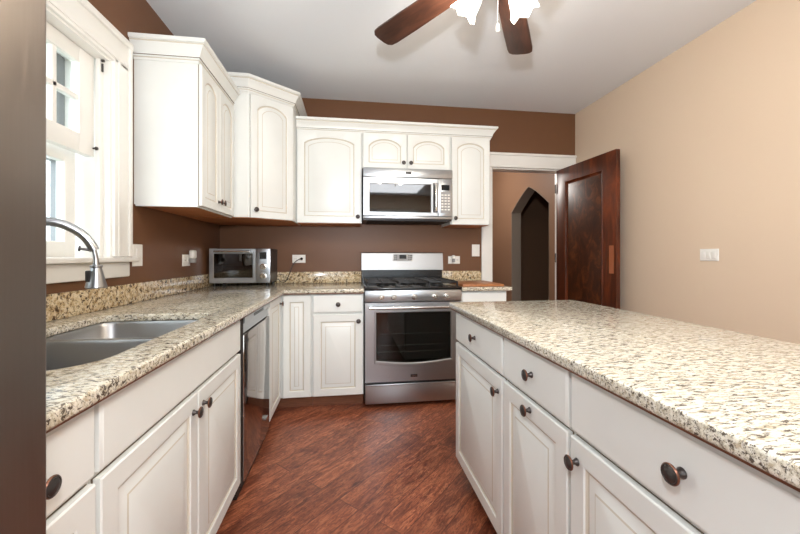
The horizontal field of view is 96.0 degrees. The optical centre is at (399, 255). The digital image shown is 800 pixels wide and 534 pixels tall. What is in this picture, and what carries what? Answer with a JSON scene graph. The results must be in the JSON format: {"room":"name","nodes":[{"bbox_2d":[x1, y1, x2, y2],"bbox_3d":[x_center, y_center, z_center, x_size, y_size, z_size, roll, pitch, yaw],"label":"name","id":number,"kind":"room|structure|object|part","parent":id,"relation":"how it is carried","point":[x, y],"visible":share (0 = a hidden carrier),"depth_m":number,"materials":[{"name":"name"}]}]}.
{"room":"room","nodes":[
{"label":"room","id":0,"kind":"room"},
{"bbox_2d":[46,0,219,293],"bbox_3d":[-1.320,-0.148,0.227,0.250,2.625,6.018,0,0,-8],"label":"wall","id":1,"kind":"structure","parent":0,"point":[164,237],"depth_m":2.15,"materials":[{"name":"brown paint"}]},
{"bbox_2d":[46,0,138,283],"bbox_3d":[-1.408,-0.499,1.086,0.295,1.210,1.605,0,0,-8],"label":"window","id":2,"kind":"structure","parent":1,"relation":"in","point":[89,62],"depth_m":1.69,"materials":[{"name":"white paint"}]},
{"bbox_3d":[-1.518,-0.466,1.078,0.025,0.946,1.276,0,0,-8],"label":"storm frame","id":3,"kind":"part","parent":2,"relation":"part of","materials":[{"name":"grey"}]},
{"bbox_3d":[-1.444,-0.244,1.066,0.038,0.503,1.225,0,0,-8],"label":"sash","id":4,"kind":"part","parent":2,"relation":"part of","materials":[{"name":"white paint"}]},
{"bbox_3d":[-1.382,-0.703,1.087,0.037,0.471,1.248,0,0,-8],"label":"sash","id":5,"kind":"part","parent":2,"relation":"part of","materials":[{"name":"white paint"}]},
{"bbox_3d":[-1.314,0.018,1.100,0.105,0.024,1.605,0,0,-8],"label":"sill","id":6,"kind":"part","parent":2,"relation":"part of","materials":[{"name":"white paint"}]},
{"bbox_2d":[132,244,142,265],"bbox_3d":[-1.434,-0.004,1.969,0.009,0.120,0.092,0,0,-8],"label":"light switch","id":7,"kind":"object","parent":1,"relation":"attached to","point":[137,248],"visible":0.84,"depth_m":1.97,"materials":[{"name":"white plastic"}]},
{"bbox_2d":[128,32,239,217],"bbox_3d":[-1.281,-0.720,2.223,0.379,0.900,0.640,0,0,-8],"label":"upper cabinet","id":8,"kind":"object","parent":1,"relation":"attached to","point":[185,97],"visible":1,"depth_m":1.97,"materials":[{"name":"beige paint"}]},
{"bbox_3d":[-1.310,-0.275,2.248,0.314,0.010,0.582,0,0,-8],"label":"light rail","id":9,"kind":"part","parent":8,"relation":"part of","materials":[{"name":"beige paint"}]},
{"bbox_3d":[-1.280,-1.114,2.223,0.378,0.112,0.640,0,0,-8],"label":"crown moulding","id":10,"kind":"part","parent":8,"relation":"part of","materials":[{"name":"beige paint"}]},
{"bbox_3d":[-1.316,-0.277,2.247,0.302,0.003,0.562,0,0,-8],"label":"panel","id":11,"kind":"part","parent":8,"relation":"part of","materials":[{"name":"brown wood"}]},
{"bbox_3d":[-1.124,-0.668,2.127,0.020,0.780,0.278,0,0,-8],"label":"door","id":12,"kind":"part","parent":8,"relation":"part of","materials":[{"name":"beige paint"}]},
{"bbox_3d":[-1.164,-0.668,2.410,0.020,0.780,0.282,0,0,-8],"label":"door","id":13,"kind":"part","parent":8,"relation":"part of","materials":[{"name":"beige paint"}]},
{"bbox_2d":[182,255,189,265],"bbox_3d":[-1.517,0.031,2.558,0.009,0.082,0.118,0,0,-8],"label":"wall outlet","id":14,"kind":"object","parent":1,"relation":"attached to","point":[185,258],"visible":0.96,"depth_m":2.54,"materials":[{"name":"white plastic"}]},
{"bbox_2d":[189,250,196,262],"bbox_3d":[-1.495,0.005,2.606,0.046,0.091,0.072,0,0,-8],"label":"plug","id":15,"kind":"object","parent":14,"relation":"attached to","point":[192,253],"visible":1,"depth_m":2.58,"materials":[{"name":"white plastic"}]},
{"bbox_2d":[46,271,360,321],"bbox_3d":[-0.791,0.198,1.901,1.260,0.102,2.845,0,0,-8],"label":"backsplash","id":16,"kind":"structure","parent":1,"relation":"attached to","point":[60,305],"depth_m":1.92,"materials":[{"name":"beige stone"}]},
{"bbox_2d":[216,393,496,533],"bbox_3d":[1.531,1.224,2.034,6.400,0.120,9.200,0,0,-8],"label":"floor","id":17,"kind":"structure","parent":0,"point":[356,468],"depth_m":1.89,"materials":[{"name":"brown wood"}]},
{"bbox_2d":[0,0,45,533],"bbox_3d":[-0.738,0.274,-0.007,0.777,1.780,0.912,0,0,-8],"label":"refrigerator","id":18,"kind":"object","parent":17,"relation":"on","point":[22,22],"visible":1,"depth_m":0.45,"materials":[{"name":"grey metal"}]},
{"bbox_2d":[46,406,94,533],"bbox_3d":[-0.898,0.725,0.565,0.674,0.876,0.246,0,0,-8],"label":"base cabinet","id":19,"kind":"object","parent":17,"relation":"on","point":[70,500],"visible":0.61,"depth_m":0.66,"materials":[{"name":"beige paint"}]},
{"bbox_3d":[-0.575,0.376,0.585,0.028,0.035,0.035,0,0,-8],"label":"knob","id":20,"kind":"part","parent":19,"relation":"part of","materials":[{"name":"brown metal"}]},
{"bbox_3d":[-0.603,0.758,0.608,0.020,0.604,0.228,0,0,-8],"label":"door","id":21,"kind":"part","parent":19,"relation":"part of","materials":[{"name":"beige paint"}]},
{"bbox_2d":[88,320,239,533],"bbox_3d":[-0.983,0.725,1.166,0.674,0.876,0.964,0,0,-8],"label":"base cabinet","id":22,"kind":"object","parent":17,"relation":"on","point":[167,443],"visible":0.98,"depth_m":1.05,"materials":[{"name":"beige paint"}]},
{"bbox_3d":[-0.654,0.758,0.970,0.020,0.604,0.473,0,0,-8],"label":"door","id":23,"kind":"part","parent":22,"relation":"part of","materials":[{"name":"beige paint"}]},
{"bbox_3d":[-0.658,0.509,1.172,0.028,0.035,0.035,0,0,-8],"label":"knob","id":24,"kind":"part","parent":22,"relation":"part of","materials":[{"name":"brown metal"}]},
{"bbox_3d":[-0.669,0.509,1.250,0.028,0.035,0.035,0,0,-8],"label":"knob","id":25,"kind":"part","parent":22,"relation":"part of","materials":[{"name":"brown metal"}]},
{"bbox_3d":[-0.721,0.758,1.445,0.020,0.604,0.473,0,0,-8],"label":"door","id":26,"kind":"part","parent":22,"relation":"part of","materials":[{"name":"beige paint"}]},
{"bbox_2d":[232,303,269,499],"bbox_3d":[-1.101,0.718,1.946,0.644,0.852,0.607,0,0,-8],"label":"dishwasher","id":27,"kind":"object","parent":17,"relation":"on","point":[254,328],"visible":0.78,"depth_m":1.88,"materials":[{"name":"silver metal"}]},
{"bbox_3d":[-0.800,0.734,2.005,0.024,0.710,0.554,0,0,-8],"label":"door","id":28,"kind":"part","parent":27,"relation":"part of","materials":[{"name":"silver metal"}]},
{"bbox_3d":[-0.799,0.334,2.005,0.026,0.076,0.554,0,0,-8],"label":"control panel","id":29,"kind":"part","parent":27,"relation":"part of","materials":[{"name":"silver metal"}]},
{"bbox_2d":[267,294,312,421],"bbox_3d":[-1.112,0.725,2.773,0.867,0.876,1.026,0,0,-8],"label":"base cabinet","id":30,"kind":"object","parent":17,"relation":"on","point":[290,316],"visible":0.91,"depth_m":2.69,"materials":[{"name":"beige paint"}]},
{"bbox_2d":[46,271,363,433],"bbox_3d":[-0.790,0.217,1.894,1.260,0.140,2.860,0,0,-8],"label":"countertop","id":31,"kind":"structure","parent":30,"relation":"on","point":[70,391],"depth_m":1.52,"materials":[{"name":"beige stone"}]},
{"bbox_2d":[46,217,107,288],"bbox_3d":[-1.105,0.066,1.071,0.365,0.366,0.081,0,0,-39],"label":"faucet","id":32,"kind":"object","parent":31,"relation":"on","point":[94,278],"visible":0.84,"depth_m":1.14,"materials":[{"name":"silver metal"}]},
{"bbox_3d":[-1.099,0.033,1.062,0.327,0.302,0.028,0,0,-38],"label":"spout","id":33,"kind":"part","parent":32,"relation":"part of","materials":[{"name":"silver metal"}]},
{"bbox_3d":[-0.999,-0.023,1.141,0.035,0.018,0.018,0,0,-37],"label":"docking lever","id":34,"kind":"part","parent":32,"relation":"part of","materials":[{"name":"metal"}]},
{"bbox_2d":[46,320,196,370],"bbox_3d":[-0.974,0.375,1.148,0.468,0.190,0.841,0,0,-8],"label":"sink","id":35,"kind":"object","parent":31,"relation":"in","point":[100,341],"visible":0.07,"depth_m":1.21,"materials":[{"name":"silver metal"}]},
{"bbox_3d":[-0.949,0.375,0.971,0.468,0.190,0.485,0,0,-8],"label":"bowl","id":36,"kind":"part","parent":35,"relation":"part of","materials":[{"name":"silver metal"}]},
{"bbox_3d":[-1.008,0.365,1.386,0.468,0.170,0.360,0,0,-8],"label":"bowl","id":37,"kind":"part","parent":35,"relation":"part of","materials":[{"name":"silver metal"}]},
{"bbox_2d":[209,249,302,285],"bbox_3d":[-1.215,0.095,3.093,0.699,0.308,0.358,0,0,-8],"label":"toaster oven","id":38,"kind":"object","parent":31,"relation":"on","point":[225,265],"visible":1,"depth_m":2.94,"materials":[{"name":"silver metal"}]},
{"bbox_3d":[-1.356,-0.036,2.910,0.278,0.014,0.036,0,0,-8],"label":"handle","id":39,"kind":"part","parent":38,"relation":"part of","materials":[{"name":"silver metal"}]},
{"bbox_3d":[-1.362,0.081,2.933,0.363,0.282,0.012,0,0,-8],"label":"door","id":40,"kind":"part","parent":38,"relation":"part of","materials":[{"name":"silver metal"}]},
{"bbox_3d":[-1.358,0.080,2.933,0.300,0.195,0.003,0,0,-8],"label":"door glass","id":41,"kind":"part","parent":38,"relation":"part of","materials":[{"name":"black glass"}]},
{"bbox_3d":[-1.125,0.081,2.966,0.110,0.282,0.012,0,0,-8],"label":"control panel","id":42,"kind":"part","parent":38,"relation":"part of","materials":[{"name":"silver metal"}]},
{"bbox_3d":[-0.867,0.678,2.478,0.020,0.764,0.360,0,0,-8],"label":"door","id":43,"kind":"part","parent":30,"relation":"part of","materials":[{"name":"beige paint"}]},
{"bbox_3d":[-0.774,0.678,2.698,0.202,0.764,0.020,0,0,-8],"label":"door","id":44,"kind":"part","parent":30,"relation":"part of","materials":[{"name":"beige paint"}]},
{"bbox_2d":[312,294,362,405],"bbox_3d":[-0.514,0.725,3.036,0.386,0.876,0.672,0,0,-8],"label":"base cabinet","id":45,"kind":"object","parent":17,"relation":"on","point":[337,319],"visible":1,"depth_m":2.73,"materials":[{"name":"beige paint"}]},
{"bbox_3d":[-0.471,0.363,2.741,0.370,0.133,0.020,0,0,-8],"label":"drawer","id":46,"kind":"part","parent":45,"relation":"part of","materials":[{"name":"beige paint"}]},
{"bbox_2d":[361,252,461,404],"bbox_3d":[0.068,0.566,3.074,0.768,1.196,0.715,0,0,-8],"label":"range","id":47,"kind":"object","parent":17,"relation":"on","point":[409,324],"visible":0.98,"depth_m":2.80,"materials":[{"name":"silver metal"}]},
{"bbox_3d":[0.106,1.058,2.805,0.752,0.153,0.048,0,0,-8],"label":"storage drawer","id":48,"kind":"part","parent":47,"relation":"part of","materials":[{"name":"silver metal"}]},
{"bbox_2d":[362,277,461,289],"bbox_3d":[0.068,0.229,3.079,0.768,0.058,0.612,0,0,-8],"label":"cooktop","id":49,"kind":"object","parent":47,"relation":"in","point":[368,283],"depth_m":2.90,"materials":[{"name":"black metal"}]},
{"bbox_2d":[365,301,460,382],"bbox_3d":[0.110,0.663,2.776,0.756,0.610,0.113,0,0,-8],"label":"oven","id":50,"kind":"object","parent":47,"relation":"in","point":[406,341],"depth_m":2.79,"materials":[{"name":"silver metal"}]},
{"bbox_3d":[0.106,0.308,2.807,0.760,0.088,0.049,0,0,-8],"label":"control panel","id":51,"kind":"part","parent":47,"relation":"part of","materials":[{"name":"silver metal"}]},
{"bbox_2d":[456,312,507,533],"bbox_3d":[0.646,0.725,1.662,0.686,0.876,0.594,0,0,-8],"label":"base cabinet","id":52,"kind":"object","parent":17,"relation":"on","point":[480,378],"visible":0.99,"depth_m":1.54,"materials":[{"name":"beige paint"}]},
{"bbox_3d":[0.322,0.367,1.612,0.028,0.035,0.035,0,0,-8],"label":"knob","id":53,"kind":"part","parent":52,"relation":"part of","materials":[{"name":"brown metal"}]},
{"bbox_3d":[0.345,0.369,1.619,0.020,0.146,0.581,0,0,-8],"label":"drawer","id":54,"kind":"part","parent":52,"relation":"part of","materials":[{"name":"beige paint"}]},
{"bbox_3d":[0.357,0.512,1.361,0.028,0.035,0.035,0,0,-8],"label":"knob","id":55,"kind":"part","parent":52,"relation":"part of","materials":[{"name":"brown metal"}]},
{"bbox_2d":[461,291,505,301],"bbox_3d":[0.640,0.725,3.181,0.384,0.876,0.638,0,0,-8],"label":"base cabinet","id":56,"kind":"object","parent":17,"relation":"on","point":[466,296],"visible":0.03,"depth_m":2.90,"materials":[{"name":"beige paint"}]},
{"bbox_2d":[442,271,511,290],"bbox_3d":[0.650,0.213,3.201,0.418,0.133,0.674,0,0,-8],"label":"countertop","id":57,"kind":"structure","parent":56,"relation":"on","point":[453,275],"depth_m":3.50,"materials":[{"name":"beige stone"}]},
{"bbox_2d":[451,280,503,286],"bbox_3d":[0.647,0.239,3.136,0.347,0.019,0.450,0,0,-8],"label":"cutting board","id":58,"kind":"object","parent":57,"relation":"on","point":[470,283],"visible":0.78,"depth_m":2.99,"materials":[{"name":"brown wood"}]},
{"bbox_2d":[504,337,575,533],"bbox_3d":[0.716,0.725,1.168,0.686,0.876,0.403,0,0,-8],"label":"base cabinet","id":59,"kind":"object","parent":17,"relation":"on","point":[538,431],"visible":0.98,"depth_m":1.09,"materials":[{"name":"beige paint"}]},
{"bbox_3d":[0.391,0.481,1.121,0.028,0.035,0.035,0,0,-8],"label":"knob","id":60,"kind":"part","parent":59,"relation":"part of","materials":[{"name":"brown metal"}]},
{"bbox_3d":[0.393,0.367,1.110,0.028,0.035,0.035,0,0,-8],"label":"knob","id":61,"kind":"part","parent":59,"relation":"part of","materials":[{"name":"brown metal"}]},
{"bbox_3d":[0.415,0.369,1.125,0.020,0.146,0.390,0,0,-8],"label":"drawer","id":62,"kind":"part","parent":59,"relation":"part of","materials":[{"name":"beige paint"}]},
{"bbox_2d":[564,373,799,533],"bbox_3d":[0.786,0.725,0.675,0.686,0.876,0.593,0,0,-8],"label":"base cabinet","id":63,"kind":"object","parent":17,"relation":"on","point":[633,471],"visible":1,"depth_m":0.66,"materials":[{"name":"beige paint"}]},
{"bbox_3d":[0.424,0.509,0.888,0.028,0.035,0.035,0,0,-8],"label":"knob","id":64,"kind":"part","parent":63,"relation":"part of","materials":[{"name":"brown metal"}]},
{"bbox_2d":[449,300,799,491],"bbox_3d":[0.738,0.268,1.176,0.733,0.038,1.658,0,0,-8],"label":"countertop","id":65,"kind":"structure","parent":63,"relation":"on","point":[738,394],"depth_m":0.81,"materials":[{"name":"beige stone"}]},
{"bbox_3d":[0.484,0.758,0.632,0.020,0.604,0.580,0,0,-8],"label":"door","id":66,"kind":"part","parent":63,"relation":"part of","materials":[{"name":"beige paint"}]},
{"bbox_3d":[0.463,0.367,0.607,0.028,0.035,0.035,0,0,-8],"label":"knob","id":67,"kind":"part","parent":63,"relation":"part of","materials":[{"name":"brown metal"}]},
{"bbox_2d":[220,98,574,283],"bbox_3d":[0.030,-0.148,3.522,3.844,2.625,0.130,0,0,-8],"label":"wall","id":68,"kind":"structure","parent":0,"point":[325,248],"depth_m":3.45,"materials":[{"name":"brown paint"}]},
{"bbox_2d":[186,72,306,225],"bbox_3d":[-1.181,-0.781,2.900,0.765,1.012,0.757,0,0,-8],"label":"upper cabinet","id":69,"kind":"object","parent":68,"relation":"attached to","point":[265,111],"visible":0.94,"depth_m":2.67,"materials":[{"name":"beige paint"}]},
{"bbox_3d":[-1.216,-0.277,2.926,0.690,0.004,0.682,0,0,-8],"label":"panel","id":70,"kind":"part","parent":69,"relation":"part of","materials":[{"name":"brown wood"}]},
{"bbox_3d":[-1.057,-1.234,2.805,0.394,0.106,1.075,0,0,37],"label":"crown moulding","id":71,"kind":"part","parent":69,"relation":"part of","materials":[{"name":"beige paint"}]},
{"bbox_3d":[-0.964,-0.724,2.715,0.020,0.892,0.335,0,0,43],"label":"door","id":72,"kind":"part","parent":69,"relation":"part of","materials":[{"name":"beige paint"}]},
{"bbox_2d":[292,255,305,262],"bbox_3d":[-0.931,0.027,3.315,0.118,0.075,0.009,0,0,-8],"label":"wall outlet","id":73,"kind":"object","parent":68,"relation":"attached to","point":[294,257],"visible":0.98,"depth_m":3.31,"materials":[{"name":"white plastic"}]},
{"bbox_2d":[296,129,361,226],"bbox_3d":[-0.617,-0.674,3.181,0.544,0.799,0.358,0,0,-8],"label":"upper cabinet","id":74,"kind":"object","parent":68,"relation":"attached to","point":[328,163],"visible":1,"depth_m":3.04,"materials":[{"name":"beige paint"}]},
{"bbox_3d":[-0.620,-0.277,3.206,0.528,0.004,0.294,0,0,-8],"label":"panel","id":75,"kind":"part","parent":74,"relation":"part of","materials":[{"name":"brown wood"}]},
{"bbox_2d":[296,116,497,139],"bbox_3d":[-0.017,-1.100,3.261,1.750,0.102,0.366,0,0,-8],"label":"crown molding","id":76,"kind":"structure","parent":68,"relation":"attached to","point":[302,122],"depth_m":3.10,"materials":[{"name":"beige paint"}]},
{"bbox_2d":[362,133,449,171],"bbox_3d":[0.041,-0.911,3.274,0.780,0.325,0.358,0,0,-8],"label":"upper cabinet","id":77,"kind":"object","parent":68,"relation":"attached to","point":[379,150],"visible":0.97,"depth_m":3.12,"materials":[{"name":"beige paint"}]},
{"bbox_3d":[-0.131,-0.903,3.108,0.378,0.302,0.020,0,0,-8],"label":"door","id":78,"kind":"part","parent":77,"relation":"part of","materials":[{"name":"beige paint"}]},
{"bbox_2d":[362,167,452,224],"bbox_3d":[0.049,-0.519,3.218,0.764,0.443,0.461,0,0,-8],"label":"microwave","id":79,"kind":"object","parent":77,"relation":"attached to","point":[389,195],"visible":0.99,"depth_m":3.05,"materials":[{"name":"silver metal"}]},
{"bbox_3d":[0.008,-0.498,3.046,0.636,0.321,0.030,0,0,-8],"label":"door","id":80,"kind":"part","parent":79,"relation":"part of","materials":[{"name":"silver metal"}]},
{"bbox_3d":[0.072,-0.700,3.054,0.764,0.076,0.033,0,0,-8],"label":"vent panel","id":81,"kind":"part","parent":79,"relation":"part of","materials":[{"name":"silver metal"}]},
{"bbox_3d":[0.072,-0.325,3.055,0.764,0.022,0.032,0,0,-8],"label":"trim","id":82,"kind":"part","parent":79,"relation":"part of","materials":[{"name":"silver metal"}]},
{"bbox_3d":[0.304,-0.496,3.049,0.022,0.251,0.054,0,0,-8],"label":"handle","id":83,"kind":"part","parent":79,"relation":"part of","materials":[{"name":"silver metal"}]},
{"bbox_3d":[0.388,-0.498,3.100,0.125,0.321,0.031,0,0,-8],"label":"control panel","id":84,"kind":"part","parent":79,"relation":"part of","materials":[{"name":"silver metal"}]},
{"bbox_3d":[0.252,-0.903,3.162,0.378,0.302,0.020,0,0,-8],"label":"door","id":85,"kind":"part","parent":77,"relation":"part of","materials":[{"name":"beige paint"}]},
{"bbox_2d":[448,256,459,263],"bbox_3d":[0.529,0.039,3.521,0.118,0.075,0.009,0,0,-8],"label":"wall outlet","id":86,"kind":"object","parent":68,"relation":"attached to","point":[457,259],"visible":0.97,"depth_m":3.52,"materials":[{"name":"white plastic"}]},
{"bbox_2d":[442,271,480,280],"bbox_3d":[0.600,0.198,3.522,0.404,0.102,0.022,0,0,-8],"label":"backsplash","id":87,"kind":"structure","parent":68,"relation":"attached to","point":[453,275],"depth_m":3.51,"materials":[{"name":"beige stone"}]},
{"bbox_2d":[441,137,489,227],"bbox_3d":[0.610,-0.674,3.354,0.366,0.799,0.358,0,0,-8],"label":"upper cabinet","id":88,"kind":"object","parent":68,"relation":"attached to","point":[469,157],"visible":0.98,"depth_m":3.21,"materials":[{"name":"beige paint"}]},
{"bbox_3d":[0.607,-0.277,3.379,0.350,0.004,0.294,0,0,-8],"label":"panel","id":89,"kind":"part","parent":88,"relation":"part of","materials":[{"name":"brown wood"}]},
{"bbox_2d":[472,244,479,255],"bbox_3d":[0.749,-0.054,3.552,0.078,0.118,0.009,0,0,-8],"label":"light switch","id":90,"kind":"object","parent":68,"relation":"attached to","point":[475,248],"visible":1,"depth_m":3.55,"materials":[{"name":"white plastic"}]},
{"bbox_2d":[481,167,491,281],"bbox_3d":[0.856,0.139,3.557,0.102,2.050,0.029,0,0,-8],"label":"trim","id":91,"kind":"structure","parent":68,"relation":"attached to","point":[486,231],"depth_m":3.55,"materials":[{"name":"white paint"}]},
{"bbox_2d":[492,167,557,299],"bbox_3d":[1.279,0.136,3.698,0.797,2.057,0.128,0,0,-8],"label":"door frame","id":92,"kind":"structure","parent":68,"relation":"attached to","point":[514,170],"depth_m":3.70,"materials":[{"name":"white paint"}]},
{"bbox_2d":[490,152,576,169],"bbox_3d":[1.301,-0.953,3.617,1.017,0.145,0.035,0,0,-8],"label":"trim","id":93,"kind":"structure","parent":68,"relation":"attached to","point":[497,159],"depth_m":3.61,"materials":[{"name":"white paint"}]},
{"bbox_2d":[555,149,619,308],"bbox_3d":[1.682,0.146,3.289,0.050,2.020,0.784,0,0,-12],"label":"door","id":94,"kind":"structure","parent":68,"relation":"in","point":[587,255],"depth_m":3.20,"materials":[{"name":"brown wood"}]},
{"bbox_3d":[1.672,0.094,3.286,0.008,1.581,0.428,0,0,-11],"label":"panel","id":95,"kind":"part","parent":94,"relation":"part of","materials":[{"name":"brown wood"}]},
{"bbox_3d":[1.731,0.029,2.947,0.002,0.230,0.050,0,0,-11],"label":"push plate","id":96,"kind":"part","parent":94,"relation":"part of","materials":[{"name":"brown wood"}]},
{"bbox_2d":[146,0,755,113],"bbox_3d":[1.531,-1.521,2.034,6.400,0.120,9.200,0,0,-8],"label":"ceiling","id":97,"kind":"structure","parent":0,"point":[583,50],"depth_m":2.49,"materials":[{"name":"white paint"}]},
{"bbox_2d":[374,0,539,54],"bbox_3d":[0.398,-1.181,1.333,1.369,0.558,1.324,0,0,-8],"label":"ceiling fan","id":98,"kind":"object","parent":97,"relation":"hanging from","point":[513,14],"visible":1,"depth_m":1.71,"materials":[{"name":"brown wood"}]},
{"bbox_3d":[0.074,-1.136,1.706,0.132,0.008,0.507,12,-8,-43],"label":"blade","id":99,"kind":"part","parent":98,"relation":"part of","materials":[{"name":"brown wood"}]},
{"bbox_3d":[0.289,-1.035,1.508,0.141,0.138,0.115,0,0,30],"label":"lamp shade","id":100,"kind":"part","parent":98,"relation":"part of","materials":[{"name":"white glass"}]},
{"bbox_3d":[0.574,-1.136,1.790,0.132,0.008,0.507,10,4,24],"label":"blade","id":101,"kind":"part","parent":98,"relation":"part of","materials":[{"name":"brown wood"}]},
{"bbox_3d":[0.503,-1.038,1.497,0.139,0.132,0.126,0,0,-8],"label":"lamp shade","id":102,"kind":"part","parent":98,"relation":"part of","materials":[{"name":"white glass"}]},
{"bbox_2d":[492,172,554,300],"bbox_3d":[1.708,-0.148,5.214,0.140,2.625,2.752,0,0,-8],"label":"wall","id":103,"kind":"structure","parent":0,"point":[507,187],"depth_m":5.36,"materials":[{"name":"brown paint"}]},
{"bbox_2d":[511,187,548,300],"bbox_3d":[1.770,0.124,4.774,0.144,2.080,1.000,0,0,-8],"label":"trim","id":104,"kind":"structure","parent":103,"relation":"attached to","point":[516,213],"depth_m":5.26,"materials":[{"name":"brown paint"}]},
{"bbox_2d":[521,191,548,300],"bbox_3d":[2.034,-0.148,6.700,4.100,2.625,0.100,0,0,-8],"label":"wall","id":105,"kind":"structure","parent":0,"point":[535,214],"depth_m":6.72,"materials":[{"name":"brown paint"}]},
{"bbox_2d":[575,0,799,344],"bbox_3d":[2.294,-0.148,0.737,0.140,2.625,6.018,0,0,-8],"label":"wall","id":106,"kind":"structure","parent":0,"point":[707,136],"depth_m":2.26,"materials":[{"name":"beige paint"}]},
{"bbox_2d":[700,249,718,260],"bbox_3d":[1.994,-0.007,2.323,0.009,0.078,0.122,0,0,-8],"label":"light switch","id":107,"kind":"object","parent":106,"relation":"attached to","point":[705,254],"visible":1,"depth_m":2.31,"materials":[{"name":"white plastic"}]},
{"bbox_3d":[-16.459,1.664,4.242,28.590,0.200,37.000,0,0,-8],"label":"ground","id":108,"kind":"structure","parent":0,"visible":0},
{"bbox_2d":[46,160,49,240],"bbox_3d":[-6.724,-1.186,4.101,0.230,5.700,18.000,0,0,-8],"label":"window pane","id":109,"kind":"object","parent":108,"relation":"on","point":[47,162],"depth_m":7.22,"materials":[{"name":"glass"}]}
]}

